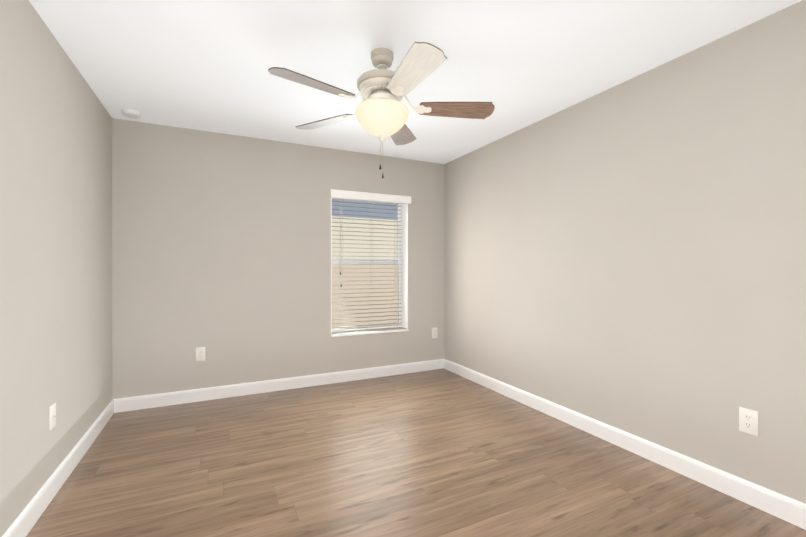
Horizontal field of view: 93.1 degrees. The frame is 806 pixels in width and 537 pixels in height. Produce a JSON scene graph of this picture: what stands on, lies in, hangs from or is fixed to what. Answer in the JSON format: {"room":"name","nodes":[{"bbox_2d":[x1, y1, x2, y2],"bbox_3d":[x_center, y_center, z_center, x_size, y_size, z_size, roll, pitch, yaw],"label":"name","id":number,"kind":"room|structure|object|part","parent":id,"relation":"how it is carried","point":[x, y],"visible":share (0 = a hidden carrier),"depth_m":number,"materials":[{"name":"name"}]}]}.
{"room":"empty bedroom","nodes":[
{"label":"empty bedroom","id":0,"kind":"room"},
{"bbox_2d":[0,0,111,536],"bbox_3d":[-1.457,-0.021,0.969,0.200,2.440,5.297,0,0,-26],"label":"wall","id":1,"kind":"structure","parent":0,"point":[55,231],"depth_m":1.96,"materials":[{"name":"beige paint"}]},
{"bbox_2d":[49,402,55,430],"bbox_3d":[-1.844,0.779,2.014,0.014,0.125,0.078,0,0,-26],"label":"outlet","id":2,"kind":"object","parent":1,"relation":"attached to","point":[52,416],"visible":1,"depth_m":2.00,"materials":[{"name":"white plastic"}]},
{"bbox_2d":[2,399,117,536],"bbox_3d":[-1.347,1.143,0.991,0.015,0.112,4.837,0,0,-26],"label":"baseboard","id":3,"kind":"structure","parent":1,"relation":"attached to","point":[32,512],"depth_m":2.04,"materials":[{"name":"white wood"}]},
{"bbox_2d":[112,118,443,398],"bbox_3d":[-1.014,-0.026,3.982,3.226,2.440,0.260,0,0,-26],"label":"wall","id":4,"kind":"structure","parent":0,"point":[221,248],"depth_m":3.59,"materials":[{"name":"beige paint"}]},
{"bbox_2d":[196,347,204,360],"bbox_3d":[-1.826,0.772,3.441,0.078,0.125,0.008,0,0,-26],"label":"electrical outlet","id":5,"kind":"object","parent":4,"relation":"attached to","point":[200,353],"visible":1,"depth_m":3.44,"materials":[{"name":"white plastic"}]},
{"bbox_2d":[118,359,441,411],"bbox_3d":[-0.948,1.138,3.864,3.180,0.112,0.015,0,0,-26],"label":"baseboard","id":6,"kind":"structure","parent":4,"relation":"attached to","point":[226,391],"depth_m":3.67,"materials":[{"name":"white wood"}]},
{"bbox_2d":[331,197,407,334],"bbox_3d":[-0.399,-0.062,4.270,0.894,1.500,0.239,0,0,-26],"label":"window","id":7,"kind":"structure","parent":4,"relation":"in","point":[403,264],"depth_m":4.39,"materials":[{"name":"white plastic"}]},
{"bbox_2d":[330,189,410,331],"bbox_3d":[-0.369,-0.065,4.217,0.926,1.508,0.212,0,0,-26],"label":"window blinds","id":8,"kind":"object","parent":7,"relation":"attached to","point":[342,195],"visible":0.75,"depth_m":4.25,"materials":[{"name":"white plastic"}]},
{"bbox_2d":[331,329,408,336],"bbox_3d":[-0.380,0.700,4.233,0.893,0.024,0.200,0,0,-26],"label":"window sill","id":9,"kind":"structure","parent":4,"relation":"attached to","point":[365,333],"depth_m":4.13,"materials":[{"name":"white wood"}]},
{"bbox_2d":[432,327,437,337],"bbox_3d":[0.375,0.760,4.508,0.078,0.125,0.008,0,0,-26],"label":"electrical outlet","id":10,"kind":"object","parent":4,"relation":"attached to","point":[434,332],"visible":1,"depth_m":4.51,"materials":[{"name":"white plastic"}]},
{"bbox_2d":[29,0,801,163],"bbox_3d":[0.095,-1.302,1.691,3.726,0.120,5.347,0,0,-26],"label":"ceiling","id":11,"kind":"structure","parent":0,"point":[203,65],"depth_m":2.21,"materials":[{"name":"white paint"}]},
{"bbox_2d":[121,109,141,118],"bbox_3d":[-2.161,-1.225,3.038,0.132,0.039,0.132,0,0,-26],"label":"smoke detector","id":12,"kind":"object","parent":11,"relation":"attached to","point":[131,113],"visible":1,"depth_m":3.00,"materials":[{"name":"white plastic"}]},
{"bbox_2d":[268,42,494,177],"bbox_3d":[-0.110,-0.884,2.170,1.268,0.718,1.231,0,0,-26],"label":"ceiling fan","id":13,"kind":"object","parent":11,"relation":"hanging from","point":[381,112],"visible":1,"depth_m":2.12,"materials":[{"name":"beige"}]},
{"bbox_3d":[-0.121,-0.845,2.213,0.308,0.160,0.308,0,0,-26],"label":"lamp shade","id":14,"kind":"part","parent":13,"relation":"part of","materials":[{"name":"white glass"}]},
{"bbox_2d":[26,369,805,536],"bbox_3d":[0.095,1.258,1.696,3.726,0.120,5.347,0,0,-26],"label":"floor","id":15,"kind":"structure","parent":0,"point":[439,453],"depth_m":2.20,"materials":[{"name":"brown wood"}]},
{"bbox_2d":[444,0,805,503],"bbox_3d":[1.626,-0.024,2.463,0.200,2.440,5.297,0,0,-26],"label":"wall","id":16,"kind":"structure","parent":0,"point":[629,256],"depth_m":2.33,"materials":[{"name":"beige paint"}]},
{"bbox_2d":[442,359,805,529],"bbox_3d":[1.542,1.141,2.391,0.015,0.112,4.837,0,0,-26],"label":"baseboard","id":17,"kind":"structure","parent":16,"relation":"attached to","point":[783,507],"depth_m":2.31,"materials":[{"name":"white wood"}]},
{"bbox_2d":[739,407,757,435],"bbox_3d":[1.762,0.779,1.946,0.008,0.125,0.078,0,0,-26],"label":"outlet","id":18,"kind":"object","parent":16,"relation":"attached to","point":[748,421],"visible":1,"depth_m":1.94,"materials":[{"name":"white plastic"}]},
{"label":"outside","id":19,"kind":"structure","parent":0,"visible":0},
{"bbox_2d":[332,199,395,328],"bbox_3d":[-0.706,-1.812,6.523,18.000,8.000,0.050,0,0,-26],"label":"window glass","id":20,"kind":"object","parent":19,"point":[359,238],"depth_m":6.51,"materials":[{"name":"clear glass"}]}
]}

